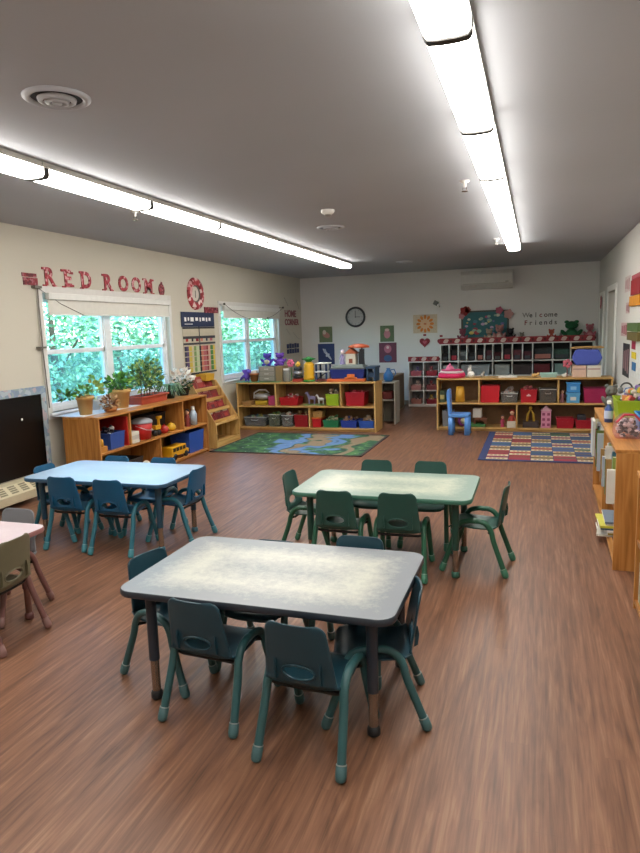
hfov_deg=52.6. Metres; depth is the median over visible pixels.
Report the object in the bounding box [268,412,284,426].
storage bin
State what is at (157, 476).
table
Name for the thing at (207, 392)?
picture book
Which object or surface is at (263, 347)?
broadleaf tree
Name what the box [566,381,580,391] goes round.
lidded box
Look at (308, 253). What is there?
fluorescent light
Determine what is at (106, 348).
window
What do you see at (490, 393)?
storage bin
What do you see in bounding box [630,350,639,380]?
paper
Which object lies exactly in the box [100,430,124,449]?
basket
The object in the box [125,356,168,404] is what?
planter
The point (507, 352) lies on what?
bag
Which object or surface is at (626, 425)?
pile
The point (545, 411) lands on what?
dollhouse
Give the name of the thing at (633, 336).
fabric panel
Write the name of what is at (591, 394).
storage bin
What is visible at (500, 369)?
storage bin
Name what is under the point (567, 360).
flower
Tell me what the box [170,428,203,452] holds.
crate
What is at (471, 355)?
bag
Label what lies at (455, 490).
table
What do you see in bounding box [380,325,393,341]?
poster
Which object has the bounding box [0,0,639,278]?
ceiling
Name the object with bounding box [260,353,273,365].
teddy bear
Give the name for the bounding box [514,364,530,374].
storage bin
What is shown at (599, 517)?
magazine
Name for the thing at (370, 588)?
table
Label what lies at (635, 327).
fabric panel
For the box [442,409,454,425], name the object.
storage bin
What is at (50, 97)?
ceiling vent
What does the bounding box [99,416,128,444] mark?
folder
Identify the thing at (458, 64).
fluorescent light
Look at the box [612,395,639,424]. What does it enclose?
storage bin
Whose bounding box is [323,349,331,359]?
picture
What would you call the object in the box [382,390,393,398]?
bag
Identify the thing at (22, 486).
grille
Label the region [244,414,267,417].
storage bin
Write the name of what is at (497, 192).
fluorescent light
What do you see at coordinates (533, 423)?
castle
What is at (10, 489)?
grille
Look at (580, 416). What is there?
block
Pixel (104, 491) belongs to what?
chair
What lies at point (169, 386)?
potted plant
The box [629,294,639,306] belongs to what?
fabric panel
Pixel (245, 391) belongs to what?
bookcase
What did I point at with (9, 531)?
table
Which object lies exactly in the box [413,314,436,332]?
poster
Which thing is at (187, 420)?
doll
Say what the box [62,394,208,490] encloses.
bookcase
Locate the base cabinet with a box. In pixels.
[379,373,403,409]
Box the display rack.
[187,379,239,448]
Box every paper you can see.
[621,323,626,336]
[622,343,629,377]
[625,275,629,291]
[626,302,629,312]
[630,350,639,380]
[631,341,635,349]
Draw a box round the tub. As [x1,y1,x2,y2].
[634,411,639,432]
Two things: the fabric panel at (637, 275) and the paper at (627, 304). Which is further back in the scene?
the paper at (627, 304)
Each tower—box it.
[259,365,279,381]
[348,344,368,363]
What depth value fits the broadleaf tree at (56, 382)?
14.71 m
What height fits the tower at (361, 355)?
0.327 m
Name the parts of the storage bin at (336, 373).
lid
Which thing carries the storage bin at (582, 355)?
on the cardboard box at (577, 370)
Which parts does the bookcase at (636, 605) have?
shelf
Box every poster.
[318,344,334,363]
[319,327,332,342]
[379,342,396,362]
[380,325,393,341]
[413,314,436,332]
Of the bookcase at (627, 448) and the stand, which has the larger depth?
the stand
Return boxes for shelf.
[216,417,237,424]
[217,435,234,441]
[408,360,439,406]
[440,341,594,375]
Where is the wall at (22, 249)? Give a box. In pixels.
[0,222,302,491]
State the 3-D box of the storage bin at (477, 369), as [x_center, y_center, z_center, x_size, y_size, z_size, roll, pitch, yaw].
[3.144,-1.148,13.076,0.568,0.199,0.272,1,9,18]
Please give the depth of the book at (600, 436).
5.29 m
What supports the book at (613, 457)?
on the bookcase at (627, 448)
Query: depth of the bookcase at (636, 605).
3.65 m
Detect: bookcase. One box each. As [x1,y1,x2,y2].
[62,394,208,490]
[236,380,382,432]
[436,375,613,432]
[592,407,639,571]
[633,471,639,617]
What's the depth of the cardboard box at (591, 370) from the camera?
9.49 m
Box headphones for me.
[618,382,633,393]
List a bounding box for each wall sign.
[284,298,298,336]
[287,343,298,353]
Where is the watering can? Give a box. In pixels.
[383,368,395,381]
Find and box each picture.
[323,330,329,337]
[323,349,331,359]
[384,329,389,337]
[384,345,391,360]
[622,325,626,334]
[623,349,628,373]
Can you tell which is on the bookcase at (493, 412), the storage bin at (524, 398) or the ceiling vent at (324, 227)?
the storage bin at (524, 398)
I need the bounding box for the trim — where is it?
[598,291,604,374]
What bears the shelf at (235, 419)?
attached to the display rack
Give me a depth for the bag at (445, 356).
13.14 m
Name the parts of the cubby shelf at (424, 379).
panel, shelf, shelf, shelf, panel, panel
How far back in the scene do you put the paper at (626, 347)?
8.47 m
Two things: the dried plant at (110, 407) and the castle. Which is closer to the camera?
the dried plant at (110, 407)
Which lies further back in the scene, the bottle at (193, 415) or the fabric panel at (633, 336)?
the bottle at (193, 415)
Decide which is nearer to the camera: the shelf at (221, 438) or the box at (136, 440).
the box at (136, 440)
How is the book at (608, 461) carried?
on the bookcase at (627, 448)
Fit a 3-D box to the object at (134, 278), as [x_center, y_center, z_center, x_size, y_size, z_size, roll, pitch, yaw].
[-2.384,-1.838,8.399,0.006,0.193,0.201,1,9,18]
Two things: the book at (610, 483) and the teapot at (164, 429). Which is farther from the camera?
the teapot at (164, 429)
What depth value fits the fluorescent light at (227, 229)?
6.98 m
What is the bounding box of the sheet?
[52,405,139,416]
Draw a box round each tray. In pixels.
[327,377,366,381]
[540,372,557,376]
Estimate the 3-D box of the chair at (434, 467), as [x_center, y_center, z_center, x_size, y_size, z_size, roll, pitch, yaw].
[0.816,0.591,4.928,0.388,0.589,0.455,1,9,18]
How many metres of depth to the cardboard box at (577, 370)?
9.56 m
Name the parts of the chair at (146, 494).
leg, seat, backrest, leg, leg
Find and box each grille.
[0,489,8,497]
[6,485,18,493]
[18,482,29,490]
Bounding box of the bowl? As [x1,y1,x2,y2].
[177,388,188,395]
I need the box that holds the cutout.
[158,282,164,294]
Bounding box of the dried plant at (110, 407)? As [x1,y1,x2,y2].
[99,393,120,411]
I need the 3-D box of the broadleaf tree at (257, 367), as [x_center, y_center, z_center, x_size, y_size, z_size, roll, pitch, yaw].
[-3.713,-6.159,37.603,3.297,5.612,3.422,1,9,18]
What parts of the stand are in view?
panel, panel, panel, panel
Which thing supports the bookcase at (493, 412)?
on the floor
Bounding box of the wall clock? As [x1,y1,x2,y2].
[345,307,365,326]
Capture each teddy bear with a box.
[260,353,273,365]
[273,352,286,365]
[457,328,467,337]
[484,328,493,336]
[493,324,505,336]
[505,328,515,336]
[547,329,555,335]
[560,320,582,334]
[583,323,595,334]
[601,384,617,409]
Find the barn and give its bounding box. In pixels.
[469,408,486,426]
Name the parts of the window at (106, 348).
sash, sill, sash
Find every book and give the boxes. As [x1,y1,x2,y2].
[195,377,204,387]
[201,386,210,397]
[203,380,212,386]
[206,396,216,407]
[208,385,217,396]
[212,406,223,419]
[213,395,223,406]
[219,405,230,416]
[590,418,595,456]
[595,430,603,466]
[596,433,603,470]
[600,448,604,481]
[601,456,604,486]
[604,446,613,473]
[604,459,605,493]
[605,459,611,494]
[606,469,615,503]
[612,456,615,468]
[638,567,639,602]
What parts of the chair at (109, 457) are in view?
leg, seat, backrest, leg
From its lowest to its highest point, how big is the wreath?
0.490 m
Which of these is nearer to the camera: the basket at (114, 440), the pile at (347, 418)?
the basket at (114, 440)
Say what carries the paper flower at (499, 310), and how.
on the noticeboard
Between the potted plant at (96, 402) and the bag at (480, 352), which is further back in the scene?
the bag at (480, 352)
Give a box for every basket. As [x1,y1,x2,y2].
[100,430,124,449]
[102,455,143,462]
[196,373,213,380]
[242,400,254,404]
[312,410,325,416]
[410,370,422,375]
[410,384,422,389]
[411,398,422,403]
[426,370,437,375]
[426,384,436,389]
[426,398,436,403]
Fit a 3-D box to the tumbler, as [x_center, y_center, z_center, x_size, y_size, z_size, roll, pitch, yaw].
[2.208,-0.508,10.198,0.156,0.240,0.154,1,9,18]
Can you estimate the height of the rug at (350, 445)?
0.009 m
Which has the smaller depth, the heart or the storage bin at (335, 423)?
the storage bin at (335, 423)
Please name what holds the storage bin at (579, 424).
on the bookcase at (493, 412)
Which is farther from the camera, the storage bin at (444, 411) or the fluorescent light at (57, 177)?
the storage bin at (444, 411)
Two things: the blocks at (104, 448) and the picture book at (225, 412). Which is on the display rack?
the picture book at (225, 412)
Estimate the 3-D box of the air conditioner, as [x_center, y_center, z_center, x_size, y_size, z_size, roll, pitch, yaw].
[3.314,-2.918,12.859,1.000,0.364,0.234,1,9,18]
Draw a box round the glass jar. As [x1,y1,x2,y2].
[283,368,289,381]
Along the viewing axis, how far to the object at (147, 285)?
8.64 m
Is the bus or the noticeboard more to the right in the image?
the noticeboard
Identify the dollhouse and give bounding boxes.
[541,405,551,427]
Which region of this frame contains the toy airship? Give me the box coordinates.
[253,389,269,404]
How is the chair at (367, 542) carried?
on the floor
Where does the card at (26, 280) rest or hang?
attached to the wall at (22, 249)
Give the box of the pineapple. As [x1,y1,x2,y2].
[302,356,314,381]
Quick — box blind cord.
[31,285,82,407]
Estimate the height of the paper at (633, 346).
0.100 m
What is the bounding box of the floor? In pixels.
[0,404,639,852]
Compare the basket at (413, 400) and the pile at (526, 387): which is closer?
the pile at (526, 387)
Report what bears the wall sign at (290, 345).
attached to the wall at (22, 249)
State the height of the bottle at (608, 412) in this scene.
0.174 m
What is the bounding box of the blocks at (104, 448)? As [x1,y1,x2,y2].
[101,439,107,452]
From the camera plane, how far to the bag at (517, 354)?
12.70 m
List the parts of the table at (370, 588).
leg, leg, leg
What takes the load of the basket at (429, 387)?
on the cubby shelf at (424, 379)
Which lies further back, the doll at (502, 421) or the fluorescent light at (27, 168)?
the doll at (502, 421)
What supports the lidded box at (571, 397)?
on the bookcase at (493, 412)
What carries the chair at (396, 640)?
on the floor
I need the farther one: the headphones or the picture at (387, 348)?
the picture at (387, 348)
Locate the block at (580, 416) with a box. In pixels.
[577,414,585,419]
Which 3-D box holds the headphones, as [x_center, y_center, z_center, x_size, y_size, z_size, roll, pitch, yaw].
[2.483,-0.313,5.247,0.116,0.095,0.056,-1,9,8]
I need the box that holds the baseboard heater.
[0,478,36,508]
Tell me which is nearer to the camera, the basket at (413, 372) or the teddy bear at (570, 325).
the teddy bear at (570, 325)
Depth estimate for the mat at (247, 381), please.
10.87 m
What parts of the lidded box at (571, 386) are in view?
lid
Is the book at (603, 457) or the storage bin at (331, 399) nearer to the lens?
the book at (603, 457)
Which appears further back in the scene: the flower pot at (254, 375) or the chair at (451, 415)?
the flower pot at (254, 375)
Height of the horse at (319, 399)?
0.165 m
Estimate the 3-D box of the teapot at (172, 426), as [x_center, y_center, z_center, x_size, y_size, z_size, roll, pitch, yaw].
[-1.915,-0.006,8.318,0.164,0.117,0.128,-8,10,-34]
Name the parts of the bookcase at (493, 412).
panel, shelf, shelf, panel, panel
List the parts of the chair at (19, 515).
leg, backrest, leg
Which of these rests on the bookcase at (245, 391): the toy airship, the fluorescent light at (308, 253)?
the toy airship
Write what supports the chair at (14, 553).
on the floor
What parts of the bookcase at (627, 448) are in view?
panel, shelf, panel, panel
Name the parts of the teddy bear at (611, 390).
arm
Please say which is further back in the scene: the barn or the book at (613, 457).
the barn
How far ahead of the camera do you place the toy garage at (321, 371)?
10.55 m
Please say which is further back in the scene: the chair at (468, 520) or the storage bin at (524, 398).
the storage bin at (524, 398)
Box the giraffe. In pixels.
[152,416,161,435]
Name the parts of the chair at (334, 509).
leg, backrest, seat, leg, leg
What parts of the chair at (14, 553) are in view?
seat, backrest, leg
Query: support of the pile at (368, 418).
in the storage bin at (362, 424)
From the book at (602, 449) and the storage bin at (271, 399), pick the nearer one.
the book at (602, 449)
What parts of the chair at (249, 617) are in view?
leg, leg, seat, backrest, leg, leg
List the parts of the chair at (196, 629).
leg, backrest, leg, seat, leg, leg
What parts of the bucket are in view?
lid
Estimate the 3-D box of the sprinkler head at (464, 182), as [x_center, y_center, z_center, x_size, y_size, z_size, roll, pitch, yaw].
[1.144,-1.900,5.116,0.080,0.083,0.080,1,9,18]
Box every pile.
[101,425,113,433]
[249,414,266,423]
[284,411,292,425]
[285,393,298,397]
[326,414,337,419]
[328,387,338,393]
[343,416,357,420]
[363,415,373,420]
[498,375,516,377]
[503,386,515,399]
[523,385,534,389]
[615,417,638,436]
[620,385,639,400]
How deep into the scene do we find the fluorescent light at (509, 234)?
7.46 m
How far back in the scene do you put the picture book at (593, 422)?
5.79 m
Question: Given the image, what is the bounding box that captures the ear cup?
[618,387,622,393]
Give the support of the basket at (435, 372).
on the cubby shelf at (424, 379)
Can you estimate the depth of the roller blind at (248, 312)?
11.64 m
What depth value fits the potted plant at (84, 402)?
6.93 m
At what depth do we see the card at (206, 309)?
10.32 m
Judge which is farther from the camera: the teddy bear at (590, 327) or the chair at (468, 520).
the teddy bear at (590, 327)
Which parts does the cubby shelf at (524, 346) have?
panel, shelf, panel, shelf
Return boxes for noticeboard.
[459,306,513,337]
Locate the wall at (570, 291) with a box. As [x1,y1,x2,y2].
[300,261,599,399]
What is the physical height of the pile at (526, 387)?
0.206 m
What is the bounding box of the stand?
[382,380,399,423]
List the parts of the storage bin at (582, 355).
rail, rail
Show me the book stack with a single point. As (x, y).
(443, 397)
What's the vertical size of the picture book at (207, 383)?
0.188 m
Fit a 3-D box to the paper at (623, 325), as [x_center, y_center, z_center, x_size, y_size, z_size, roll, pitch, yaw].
[4.104,-1.310,8.736,0.005,0.180,0.650,1,9,18]
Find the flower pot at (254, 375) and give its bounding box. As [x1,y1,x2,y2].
[249,370,258,381]
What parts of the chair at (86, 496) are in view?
leg, backrest, leg, seat, leg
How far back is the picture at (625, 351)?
8.50 m
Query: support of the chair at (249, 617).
on the floor
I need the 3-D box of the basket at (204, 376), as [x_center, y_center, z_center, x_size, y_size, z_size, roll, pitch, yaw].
[-1.737,-0.752,9.796,0.180,0.109,0.260,1,9,18]
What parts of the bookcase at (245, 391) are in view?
panel, shelf, shelf, panel, panel, panel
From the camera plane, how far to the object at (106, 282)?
7.82 m
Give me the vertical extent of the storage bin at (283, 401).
0.129 m
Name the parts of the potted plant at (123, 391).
pot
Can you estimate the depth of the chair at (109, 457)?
5.67 m
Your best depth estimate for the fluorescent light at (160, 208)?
5.83 m
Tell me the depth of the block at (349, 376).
10.30 m
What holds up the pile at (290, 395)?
in the storage bin at (283, 401)
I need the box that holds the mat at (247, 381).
[237,380,280,382]
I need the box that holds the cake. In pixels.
[438,363,464,377]
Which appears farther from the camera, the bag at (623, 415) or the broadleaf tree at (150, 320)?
the broadleaf tree at (150, 320)
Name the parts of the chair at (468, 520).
leg, leg, seat, leg, leg, backrest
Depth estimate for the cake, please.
10.13 m
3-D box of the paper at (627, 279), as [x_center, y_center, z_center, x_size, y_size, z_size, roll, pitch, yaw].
[4.030,-1.867,8.485,0.005,0.200,0.500,1,9,18]
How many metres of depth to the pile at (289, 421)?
10.81 m
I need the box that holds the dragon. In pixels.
[240,369,250,381]
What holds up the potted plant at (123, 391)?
on the sheet
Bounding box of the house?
[344,348,357,363]
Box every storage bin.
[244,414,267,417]
[268,395,274,404]
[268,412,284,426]
[279,396,303,404]
[294,413,308,426]
[311,416,325,426]
[322,418,343,427]
[325,392,339,405]
[329,367,366,378]
[340,418,361,427]
[345,390,368,405]
[358,418,374,427]
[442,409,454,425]
[443,365,457,368]
[461,364,490,374]
[480,384,500,402]
[495,364,509,374]
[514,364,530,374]
[520,388,536,402]
[534,363,549,373]
[539,387,556,402]
[554,363,568,373]
[556,416,573,427]
[574,418,590,428]
[582,386,605,402]
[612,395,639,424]
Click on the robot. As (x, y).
(298, 377)
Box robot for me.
[292,361,303,381]
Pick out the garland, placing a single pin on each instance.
(223, 303)
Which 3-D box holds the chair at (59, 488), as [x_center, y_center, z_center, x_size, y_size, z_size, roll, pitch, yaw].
[-1.924,0.644,5.156,0.388,0.589,0.456,1,9,15]
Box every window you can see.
[35,285,176,419]
[217,301,280,385]
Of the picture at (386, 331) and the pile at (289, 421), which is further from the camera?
the picture at (386, 331)
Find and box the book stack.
[440,389,446,401]
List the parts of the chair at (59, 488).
leg, backrest, leg, seat, leg, leg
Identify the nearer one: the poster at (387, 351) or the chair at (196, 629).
the chair at (196, 629)
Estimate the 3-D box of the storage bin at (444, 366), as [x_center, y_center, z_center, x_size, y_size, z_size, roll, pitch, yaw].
[2.665,-1.157,13.235,0.278,0.199,0.272,1,9,18]
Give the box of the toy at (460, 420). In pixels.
[458,417,464,425]
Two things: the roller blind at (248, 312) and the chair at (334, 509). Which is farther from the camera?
the roller blind at (248, 312)
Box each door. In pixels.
[598,297,602,364]
[604,282,617,385]
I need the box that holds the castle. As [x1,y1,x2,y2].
[523,406,538,427]
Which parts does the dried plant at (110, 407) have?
dish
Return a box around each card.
[21,272,37,285]
[204,307,217,312]
[631,351,635,359]
[631,362,635,370]
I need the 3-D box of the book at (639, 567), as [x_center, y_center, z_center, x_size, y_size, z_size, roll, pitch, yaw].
[1.901,0.882,3.596,0.230,0.230,0.040,1,9,18]
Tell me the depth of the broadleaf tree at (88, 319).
18.32 m
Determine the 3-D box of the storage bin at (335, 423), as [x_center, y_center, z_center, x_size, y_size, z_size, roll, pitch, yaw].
[0.219,-0.062,10.661,0.278,0.119,0.322,1,9,18]
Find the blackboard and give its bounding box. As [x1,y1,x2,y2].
[0,386,51,483]
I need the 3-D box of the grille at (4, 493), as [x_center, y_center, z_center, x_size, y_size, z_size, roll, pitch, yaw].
[-3.013,0.632,6.130,0.067,0.063,0.090,1,9,18]
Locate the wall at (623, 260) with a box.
[598,222,639,394]
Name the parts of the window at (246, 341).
sill, sash, sash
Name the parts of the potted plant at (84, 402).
pot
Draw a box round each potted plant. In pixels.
[54,384,93,414]
[84,374,104,409]
[102,370,135,408]
[154,383,185,398]
[170,366,195,395]
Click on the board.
(316, 404)
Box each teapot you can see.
[159,424,168,433]
[167,422,175,430]
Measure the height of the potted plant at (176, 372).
0.402 m
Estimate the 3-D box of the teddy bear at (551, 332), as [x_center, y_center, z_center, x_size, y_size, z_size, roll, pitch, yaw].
[4.473,-1.763,12.507,0.167,0.242,0.144,1,9,18]
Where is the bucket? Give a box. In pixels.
[131,417,152,439]
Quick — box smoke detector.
[321,209,333,216]
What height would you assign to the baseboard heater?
0.214 m
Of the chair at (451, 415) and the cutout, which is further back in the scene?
the chair at (451, 415)
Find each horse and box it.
[305,392,316,403]
[315,394,325,403]
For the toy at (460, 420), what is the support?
on the bookcase at (493, 412)
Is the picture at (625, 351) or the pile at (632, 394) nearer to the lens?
the pile at (632, 394)
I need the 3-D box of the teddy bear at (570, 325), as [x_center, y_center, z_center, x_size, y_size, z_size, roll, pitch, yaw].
[4.807,-1.832,12.368,0.400,0.397,0.223,1,9,18]
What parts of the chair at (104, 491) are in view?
leg, backrest, leg, seat, leg, leg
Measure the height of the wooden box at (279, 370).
0.259 m
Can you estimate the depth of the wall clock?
13.90 m
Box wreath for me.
[187,277,203,309]
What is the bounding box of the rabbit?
[467,365,473,376]
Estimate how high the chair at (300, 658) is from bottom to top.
0.580 m
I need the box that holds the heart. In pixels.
[420,334,429,346]
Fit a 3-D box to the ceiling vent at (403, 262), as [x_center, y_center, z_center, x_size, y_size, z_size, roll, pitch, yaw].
[1.466,-2.845,11.236,0.310,0.036,0.310,1,9,18]
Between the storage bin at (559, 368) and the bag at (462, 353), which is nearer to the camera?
the storage bin at (559, 368)
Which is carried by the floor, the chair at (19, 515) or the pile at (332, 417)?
the chair at (19, 515)
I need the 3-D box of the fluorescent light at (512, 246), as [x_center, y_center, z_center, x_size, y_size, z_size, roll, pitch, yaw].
[2.571,-2.455,8.635,0.177,0.110,1.218,1,9,18]
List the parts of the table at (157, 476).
leg, leg, leg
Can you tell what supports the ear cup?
on the headphones
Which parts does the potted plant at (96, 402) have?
pot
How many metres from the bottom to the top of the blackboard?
0.940 m
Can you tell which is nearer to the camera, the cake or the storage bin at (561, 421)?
the storage bin at (561, 421)
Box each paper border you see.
[408,356,439,361]
[440,335,595,343]
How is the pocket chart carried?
attached to the wall at (22, 249)
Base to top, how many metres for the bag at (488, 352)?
0.190 m
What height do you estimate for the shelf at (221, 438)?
0.025 m
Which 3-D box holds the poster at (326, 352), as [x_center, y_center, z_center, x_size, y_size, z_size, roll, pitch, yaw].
[0.139,-1.596,14.254,0.380,0.450,0.007,1,9,18]
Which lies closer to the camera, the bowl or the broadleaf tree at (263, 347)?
the bowl
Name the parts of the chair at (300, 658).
leg, leg, backrest, seat, leg, leg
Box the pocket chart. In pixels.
[180,312,216,374]
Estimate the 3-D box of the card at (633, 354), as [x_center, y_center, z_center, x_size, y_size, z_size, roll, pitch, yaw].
[3.783,-0.858,7.806,0.006,0.080,0.370,1,9,18]
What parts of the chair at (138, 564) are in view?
leg, backrest, leg, seat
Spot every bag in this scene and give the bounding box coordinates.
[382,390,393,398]
[442,353,448,360]
[451,349,457,360]
[460,351,465,360]
[468,352,474,359]
[477,349,483,359]
[486,350,491,359]
[494,352,501,359]
[503,348,511,359]
[513,350,521,359]
[523,351,531,359]
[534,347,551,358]
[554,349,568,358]
[616,414,639,422]
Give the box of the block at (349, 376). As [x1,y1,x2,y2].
[345,374,356,378]
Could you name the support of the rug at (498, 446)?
on the floor
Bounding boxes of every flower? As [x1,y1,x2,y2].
[287,359,293,380]
[460,306,468,315]
[496,306,502,313]
[504,309,513,318]
[563,359,571,372]
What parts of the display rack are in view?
panel, panel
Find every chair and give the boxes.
[0,508,54,628]
[0,533,51,657]
[33,463,103,542]
[43,476,116,552]
[74,455,141,534]
[88,479,158,557]
[120,547,233,698]
[122,457,188,535]
[145,465,217,541]
[158,597,280,738]
[216,539,308,671]
[251,620,379,783]
[282,469,346,545]
[308,535,383,689]
[312,489,372,543]
[321,575,431,731]
[346,459,391,547]
[373,492,434,583]
[397,461,451,551]
[439,481,515,578]
[446,388,470,435]
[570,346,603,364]
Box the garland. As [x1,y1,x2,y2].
[223,303,283,319]
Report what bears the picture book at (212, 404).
on the display rack
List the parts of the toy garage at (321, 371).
post, post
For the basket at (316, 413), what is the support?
on the storage bin at (317, 421)
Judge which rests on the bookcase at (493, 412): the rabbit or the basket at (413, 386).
the rabbit
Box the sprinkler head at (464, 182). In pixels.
[460,180,469,191]
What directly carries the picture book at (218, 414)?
on the display rack
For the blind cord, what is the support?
hanging from the roller blind at (87, 305)
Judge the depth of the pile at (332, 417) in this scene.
10.61 m
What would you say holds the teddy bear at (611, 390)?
on the bookcase at (627, 448)
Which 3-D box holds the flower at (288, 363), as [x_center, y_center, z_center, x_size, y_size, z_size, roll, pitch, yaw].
[-0.485,-0.938,10.792,0.140,0.364,0.041,1,9,18]
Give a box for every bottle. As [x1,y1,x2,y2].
[189,406,196,424]
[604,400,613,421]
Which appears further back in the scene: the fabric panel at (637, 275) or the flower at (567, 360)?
the flower at (567, 360)
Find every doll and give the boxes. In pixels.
[184,409,190,426]
[339,350,344,363]
[500,415,504,426]
[508,409,515,420]
[559,389,564,402]
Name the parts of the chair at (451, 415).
backrest, leg, seat, leg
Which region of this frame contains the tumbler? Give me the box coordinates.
[455,386,464,401]
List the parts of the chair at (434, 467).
seat, backrest, leg, leg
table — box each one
[0,521,43,619]
[24,460,203,549]
[120,536,423,737]
[292,470,479,578]
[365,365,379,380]
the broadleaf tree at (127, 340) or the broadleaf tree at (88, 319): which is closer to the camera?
the broadleaf tree at (88, 319)
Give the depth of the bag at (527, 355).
12.64 m
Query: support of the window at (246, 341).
in the wall at (22, 249)
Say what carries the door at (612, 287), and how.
in the wall at (623, 260)
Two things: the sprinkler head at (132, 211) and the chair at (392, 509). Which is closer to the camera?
the chair at (392, 509)
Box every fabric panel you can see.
[627,323,639,331]
[627,332,639,341]
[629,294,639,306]
[630,277,639,295]
[632,272,639,279]
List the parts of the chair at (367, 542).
leg, leg, backrest, leg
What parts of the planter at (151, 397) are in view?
stem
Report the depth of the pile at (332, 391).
10.55 m
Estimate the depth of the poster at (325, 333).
14.19 m
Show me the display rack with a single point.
(226, 430)
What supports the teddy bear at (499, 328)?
on the cubby shelf at (524, 346)
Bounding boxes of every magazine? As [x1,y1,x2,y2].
[595,513,612,528]
[596,523,612,536]
[602,509,613,523]
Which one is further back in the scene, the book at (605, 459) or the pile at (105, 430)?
the pile at (105, 430)
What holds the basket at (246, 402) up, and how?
on the bookcase at (245, 391)
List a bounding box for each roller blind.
[45,293,170,316]
[222,305,279,318]
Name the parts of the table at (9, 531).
leg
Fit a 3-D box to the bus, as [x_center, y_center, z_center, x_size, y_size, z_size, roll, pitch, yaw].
[-1.870,0.319,8.390,0.170,0.168,0.420,1,9,18]
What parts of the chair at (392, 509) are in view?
leg, leg, backrest, seat, leg, leg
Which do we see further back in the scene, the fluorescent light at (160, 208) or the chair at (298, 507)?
the fluorescent light at (160, 208)
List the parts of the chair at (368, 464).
leg, seat, backrest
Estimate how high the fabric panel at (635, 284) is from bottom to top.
0.180 m
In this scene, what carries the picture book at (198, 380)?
on the display rack
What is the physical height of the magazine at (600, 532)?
0.014 m
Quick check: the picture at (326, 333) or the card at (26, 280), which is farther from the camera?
the picture at (326, 333)
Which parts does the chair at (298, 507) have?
leg, backrest, seat, leg, leg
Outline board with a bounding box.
[304,403,325,405]
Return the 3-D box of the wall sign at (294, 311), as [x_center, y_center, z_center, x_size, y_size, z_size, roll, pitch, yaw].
[-0.593,-2.291,13.778,0.006,0.875,0.860,1,9,18]
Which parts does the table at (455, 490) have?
leg, leg, leg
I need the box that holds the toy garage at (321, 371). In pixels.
[315,362,331,381]
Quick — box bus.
[162,443,188,459]
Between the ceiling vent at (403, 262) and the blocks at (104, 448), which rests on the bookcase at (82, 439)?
the blocks at (104, 448)
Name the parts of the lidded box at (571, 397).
lid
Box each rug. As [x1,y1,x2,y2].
[209,432,389,456]
[478,432,592,463]
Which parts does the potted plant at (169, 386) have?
pot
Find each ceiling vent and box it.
[21,85,90,110]
[317,225,343,230]
[396,261,412,263]
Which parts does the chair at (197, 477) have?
leg, seat, leg, leg, backrest, leg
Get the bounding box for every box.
[132,431,138,435]
[132,438,139,443]
[275,365,287,381]
[507,421,515,427]
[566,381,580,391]
[566,391,580,402]
[572,365,585,376]
[586,365,600,376]
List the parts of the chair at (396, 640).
leg, seat, leg, leg, backrest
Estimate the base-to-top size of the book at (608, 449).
0.316 m
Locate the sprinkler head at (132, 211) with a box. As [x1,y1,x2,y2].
[130,210,138,220]
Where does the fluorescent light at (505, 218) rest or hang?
attached to the ceiling
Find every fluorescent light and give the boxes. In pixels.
[0,148,46,180]
[33,162,151,210]
[139,196,220,230]
[211,219,267,244]
[261,235,302,254]
[296,246,329,262]
[325,255,351,268]
[409,0,472,43]
[424,16,493,134]
[460,120,504,180]
[479,173,510,208]
[492,201,514,227]
[499,221,517,240]
[505,235,520,251]
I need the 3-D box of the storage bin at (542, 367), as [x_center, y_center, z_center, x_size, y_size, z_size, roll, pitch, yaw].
[4.344,-1.127,12.677,0.298,0.199,0.272,1,9,18]
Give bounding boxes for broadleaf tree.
[43,302,92,389]
[43,302,126,402]
[68,316,157,385]
[80,316,148,372]
[125,312,240,385]
[221,313,256,374]
[225,318,254,373]
[229,318,270,368]
[240,319,270,365]
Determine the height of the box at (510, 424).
0.099 m
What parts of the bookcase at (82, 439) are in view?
panel, panel, panel, shelf, shelf, panel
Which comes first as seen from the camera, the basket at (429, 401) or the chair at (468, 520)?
the chair at (468, 520)
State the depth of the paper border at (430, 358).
13.19 m
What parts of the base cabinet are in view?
panel, panel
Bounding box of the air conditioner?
[461,269,512,289]
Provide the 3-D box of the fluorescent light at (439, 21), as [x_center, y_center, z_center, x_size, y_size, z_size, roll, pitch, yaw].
[0.271,-1.360,1.772,0.177,0.110,1.218,1,9,18]

